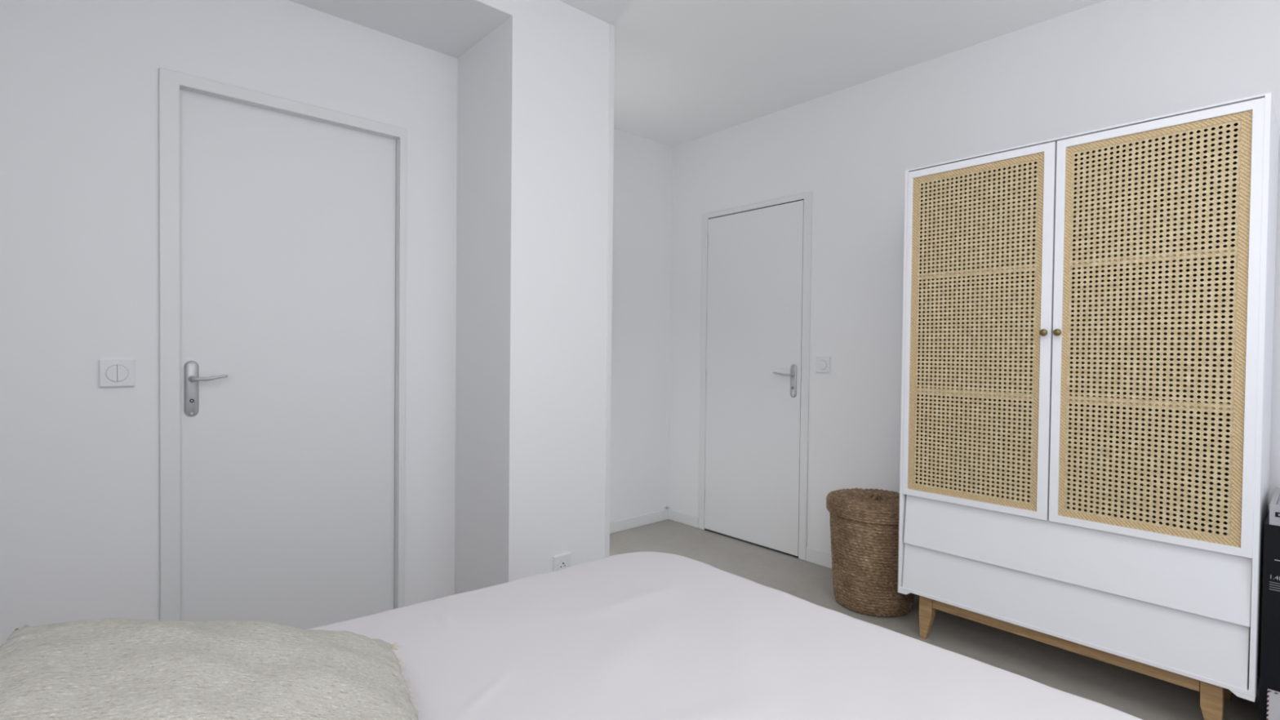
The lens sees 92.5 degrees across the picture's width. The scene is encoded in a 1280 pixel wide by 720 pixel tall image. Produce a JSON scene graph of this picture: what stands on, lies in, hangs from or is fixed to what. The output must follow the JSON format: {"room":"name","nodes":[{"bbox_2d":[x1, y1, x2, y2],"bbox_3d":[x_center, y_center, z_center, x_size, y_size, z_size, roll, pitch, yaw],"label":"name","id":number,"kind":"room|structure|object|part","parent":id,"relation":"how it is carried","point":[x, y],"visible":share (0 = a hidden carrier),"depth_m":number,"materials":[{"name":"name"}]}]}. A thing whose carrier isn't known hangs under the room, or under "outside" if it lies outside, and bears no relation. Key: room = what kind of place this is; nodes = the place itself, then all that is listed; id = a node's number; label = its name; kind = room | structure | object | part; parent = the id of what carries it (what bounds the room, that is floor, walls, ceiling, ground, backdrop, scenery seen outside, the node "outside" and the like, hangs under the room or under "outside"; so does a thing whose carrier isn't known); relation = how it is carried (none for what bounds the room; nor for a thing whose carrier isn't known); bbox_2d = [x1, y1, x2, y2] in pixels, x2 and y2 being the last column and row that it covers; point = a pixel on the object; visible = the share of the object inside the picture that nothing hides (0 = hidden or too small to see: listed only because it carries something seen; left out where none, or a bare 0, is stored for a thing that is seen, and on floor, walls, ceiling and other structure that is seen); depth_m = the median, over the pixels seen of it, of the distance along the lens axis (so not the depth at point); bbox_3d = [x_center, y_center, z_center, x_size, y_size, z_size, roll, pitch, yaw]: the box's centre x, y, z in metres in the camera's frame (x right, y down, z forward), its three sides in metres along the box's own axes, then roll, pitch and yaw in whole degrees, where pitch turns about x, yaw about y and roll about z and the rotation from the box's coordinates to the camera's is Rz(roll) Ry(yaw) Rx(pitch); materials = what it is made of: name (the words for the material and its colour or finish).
{"room":"bedroom","nodes":[
{"label":"bedroom","id":0,"kind":"room"},
{"bbox_2d":[0,0,457,646],"bbox_3d":[-1.625,-0.106,2.073,2.065,2.479,0.120,0,1,-42],"label":"wall","id":1,"kind":"structure","parent":0,"point":[80,459],"depth_m":1.95,"materials":[{"name":"white paint"}]},
{"bbox_2d":[98,359,134,386],"bbox_3d":[-1.665,0.042,1.951,0.087,0.087,0.015,0,1,-42],"label":"light switch","id":2,"kind":"object","parent":1,"relation":"attached to","point":[112,372],"visible":1,"depth_m":1.95,"materials":[{"name":"white plastic"}]},
{"bbox_2d":[159,67,406,629],"bbox_3d":[-1.320,0.086,2.332,0.810,2.092,0.139,0,1,-42],"label":"door","id":3,"kind":"structure","parent":1,"relation":"in","point":[282,222],"depth_m":2.28,"materials":[{"name":"white paint"}]},
{"bbox_3d":[-1.541,0.099,2.106,0.041,0.193,0.010,0,1,-42],"label":"handle plate","id":4,"kind":"part","parent":3,"relation":"part of","materials":[{"name":"silver metal"}]},
{"bbox_3d":[-1.491,0.064,2.115,0.108,0.024,0.045,0,1,-42],"label":"handle","id":5,"kind":"part","parent":3,"relation":"part of","materials":[{"name":"silver metal"}]},
{"bbox_2d":[288,0,609,594],"bbox_3d":[-1.442,-0.167,2.241,2.563,2.600,1.077,0,1,-42],"label":"wall pier","id":6,"kind":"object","parent":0,"point":[533,75],"visible":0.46,"depth_m":2.50,"materials":[{"name":"white paint"}]},
{"bbox_2d":[552,551,571,571],"bbox_3d":[-0.321,0.850,2.538,0.087,0.087,0.017,0,1,-42],"label":"wall socket","id":7,"kind":"object","parent":6,"relation":"attached to","point":[562,561],"visible":0.77,"depth_m":2.53,"materials":[{"name":"white plastic"}]},
{"bbox_2d":[604,23,614,557],"bbox_3d":[-0.136,-0.160,2.689,0.026,2.600,0.008,0,1,-42],"label":"trim","id":8,"kind":"structure","parent":6,"relation":"attached to","point":[611,70],"depth_m":2.68,"materials":[{"name":"white paint"}]},
{"bbox_2d":[609,128,672,522],"bbox_3d":[-0.316,-0.182,3.893,1.315,2.600,0.120,0,1,-42],"label":"wall","id":9,"kind":"structure","parent":0,"point":[642,167],"depth_m":4.10,"materials":[{"name":"white paint"}]},
{"bbox_2d":[609,509,668,533],"bbox_3d":[-0.289,1.083,3.861,1.304,0.072,0.012,0,1,-42],"label":"baseboard","id":10,"kind":"structure","parent":9,"relation":"attached to","point":[651,517],"depth_m":4.10,"materials":[{"name":"white paint"}]},
{"bbox_2d":[560,0,1105,146],"bbox_3d":[0.119,-1.498,1.480,4.180,0.120,4.303,0,1,-42],"label":"ceiling","id":11,"kind":"structure","parent":0,"point":[686,71],"depth_m":2.83,"materials":[{"name":"white paint"}]},
{"bbox_2d":[609,519,1259,719],"bbox_3d":[0.089,1.221,1.524,4.180,0.120,4.303,0,1,-42],"label":"floor","id":12,"kind":"structure","parent":0,"point":[1138,695],"depth_m":2.56,"materials":[{"name":"concrete"}]},
{"bbox_2d":[826,488,915,617],"bbox_3d":[1.104,0.889,2.896,0.437,0.532,0.436,1,1,23],"label":"laundry basket","id":13,"kind":"object","parent":12,"relation":"on","point":[864,525],"visible":0.86,"depth_m":2.75,"materials":[{"name":"wicker"}]},
{"bbox_2d":[897,92,1279,719],"bbox_3d":[1.610,0.191,2.317,0.482,1.946,1.064,0,1,-42],"label":"wardrobe","id":14,"kind":"object","parent":12,"relation":"on","point":[1087,335],"visible":1,"depth_m":2.12,"materials":[{"name":"white paint"}]},
{"bbox_3d":[1.192,1.062,2.543,0.040,0.188,0.052,0,1,-42],"label":"leg","id":15,"kind":"part","parent":14,"relation":"part of","materials":[{"name":"brown wood"}]},
{"bbox_3d":[1.284,-0.103,2.369,0.002,1.248,0.430,0,1,-42],"label":"cane panel","id":16,"kind":"part","parent":14,"relation":"part of","materials":[{"name":"beige wicker"}]},
{"bbox_3d":[1.288,-0.104,2.367,0.021,1.340,0.520,0,1,-42],"label":"door","id":17,"kind":"part","parent":14,"relation":"part of","materials":[{"name":"white paint"}]},
{"bbox_3d":[1.432,-0.097,2.172,0.024,0.025,0.025,0,1,-42],"label":"knob","id":18,"kind":"part","parent":14,"relation":"part of","materials":[{"name":"gold metal"}]},
{"bbox_3d":[1.459,-0.097,2.141,0.024,0.025,0.025,0,1,-42],"label":"knob","id":19,"kind":"part","parent":14,"relation":"part of","materials":[{"name":"gold metal"}]},
{"bbox_3d":[1.478,1.000,2.216,0.022,0.048,0.814,0,1,-42],"label":"rail","id":20,"kind":"part","parent":14,"relation":"part of","materials":[{"name":"brown wood"}]},
{"bbox_2d":[917,383,1231,404],"bbox_3d":[1.625,0.129,2.329,0.416,0.018,1.030,0,1,-42],"label":"shelf","id":21,"kind":"object","parent":14,"relation":"attached to","point":[1094,387],"depth_m":2.29,"materials":[{"name":"brown wicker"}]},
{"bbox_3d":[1.456,0.867,2.196,0.033,0.200,1.030,0,1,-42],"label":"drawer","id":22,"kind":"part","parent":14,"relation":"part of","materials":[{"name":"white paint"}]},
{"bbox_2d":[919,256,1236,287],"bbox_3d":[1.630,-0.333,2.321,0.416,0.018,1.030,0,1,-42],"label":"shelf","id":23,"kind":"object","parent":14,"relation":"attached to","point":[1147,257],"depth_m":2.28,"materials":[{"name":"brown wicker"}]},
{"bbox_3d":[1.460,0.675,2.191,0.033,0.200,1.029,0,1,-42],"label":"drawer","id":24,"kind":"part","parent":14,"relation":"part of","materials":[{"name":"white paint"}]},
{"bbox_3d":[1.785,0.092,2.471,0.010,1.733,1.036,0,1,-42],"label":"panel","id":25,"kind":"part","parent":14,"relation":"part of","materials":[{"name":"white wicker"}]},
{"bbox_3d":[1.633,-0.093,1.980,0.002,1.248,0.422,0,1,-42],"label":"cane panel","id":26,"kind":"part","parent":14,"relation":"part of","materials":[{"name":"beige wicker"}]},
{"bbox_3d":[1.635,-0.094,1.979,0.021,1.340,0.512,0,1,-42],"label":"door","id":27,"kind":"part","parent":14,"relation":"part of","materials":[{"name":"white paint"}]},
{"bbox_3d":[1.771,1.079,1.898,0.040,0.188,0.052,0,1,-42],"label":"leg","id":28,"kind":"part","parent":14,"relation":"part of","materials":[{"name":"brown wood"}]},
{"bbox_3d":[2.016,1.078,2.117,0.040,0.188,0.052,0,1,-42],"label":"leg","id":29,"kind":"part","parent":14,"relation":"part of","materials":[{"name":"brown wood"}]},
{"bbox_2d":[1258,510,1279,719],"bbox_3d":[2.123,0.833,1.795,0.386,0.691,0.408,0,1,-42],"label":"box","id":30,"kind":"object","parent":12,"relation":"on","point":[1269,673],"visible":0.98,"depth_m":1.80,"materials":[{"name":"black cardboard"}]},
{"bbox_2d":[1269,487,1279,525],"bbox_3d":[2.111,0.457,1.781,0.361,0.060,0.378,0,1,-42],"label":"box","id":31,"kind":"object","parent":30,"relation":"on","point":[1274,506],"visible":1,"depth_m":1.80,"materials":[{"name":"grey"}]},
{"bbox_2d":[1266,688,1279,719],"bbox_3d":[1.931,1.075,1.712,0.013,0.206,0.252,0,1,-42],"label":"package","id":32,"kind":"object","parent":12,"relation":"on","point":[1273,696],"visible":1,"depth_m":1.79,"materials":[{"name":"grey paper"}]},
{"bbox_3d":[-0.208,0.905,0.599,2.045,0.535,1.575,0,1,-42],"label":"bed","id":33,"kind":"object","parent":12,"relation":"on","visible":0},
{"bbox_2d":[309,551,1142,719],"bbox_3d":[-0.202,0.772,0.624,2.216,0.373,1.864,0,1,-42],"label":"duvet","id":34,"kind":"object","parent":33,"relation":"on","point":[636,635],"visible":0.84,"depth_m":1.20,"materials":[{"name":"white fabric"}]},
{"bbox_2d":[0,617,423,719],"bbox_3d":[-0.529,0.448,0.760,0.515,0.194,0.521,0,1,-29],"label":"cushion","id":35,"kind":"object","parent":34,"relation":"on","point":[107,668],"visible":1,"depth_m":0.75,"materials":[{"name":"beige fabric"}]},
{"bbox_2d":[668,0,1279,553],"bbox_3d":[1.554,-0.145,2.881,0.120,2.600,4.123,0,1,-42],"label":"wall","id":36,"kind":"structure","parent":0,"point":[1107,63],"depth_m":3.12,"materials":[{"name":"white paint"}]},
{"bbox_2d":[667,508,698,528],"bbox_3d":[0.293,1.083,4.195,0.012,0.074,0.291,0,1,-42],"label":"baseboard","id":37,"kind":"structure","parent":36,"relation":"attached to","point":[673,515],"depth_m":4.18,"materials":[{"name":"white paint"}]},
{"bbox_2d":[698,191,812,560],"bbox_3d":[0.701,0.089,3.784,0.177,2.086,0.824,0,1,-42],"label":"door","id":38,"kind":"structure","parent":36,"relation":"in","point":[756,274],"depth_m":3.72,"materials":[{"name":"white paint"}]},
{"bbox_3d":[0.830,0.083,3.541,0.045,0.024,0.118,0,1,-42],"label":"handle","id":39,"kind":"part","parent":38,"relation":"part of","materials":[{"name":"silver metal"}]},
{"bbox_3d":[0.882,0.120,3.523,0.010,0.193,0.041,0,1,-42],"label":"handle plate","id":40,"kind":"part","parent":38,"relation":"part of","materials":[{"name":"silver metal"}]},
{"bbox_2d":[815,356,831,373],"bbox_3d":[1.011,0.026,3.387,0.014,0.087,0.087,0,1,-42],"label":"light switch","id":41,"kind":"object","parent":36,"relation":"attached to","point":[823,364],"visible":1,"depth_m":3.38,"materials":[{"name":"white plastic"}]},
{"bbox_2d":[805,546,1259,698],"bbox_3d":[1.904,1.126,2.396,0.012,0.080,2.884,0,1,-42],"label":"baseboard","id":42,"kind":"structure","parent":36,"relation":"attached to","point":[814,556],"depth_m":3.40,"materials":[{"name":"white paint"}]}
]}

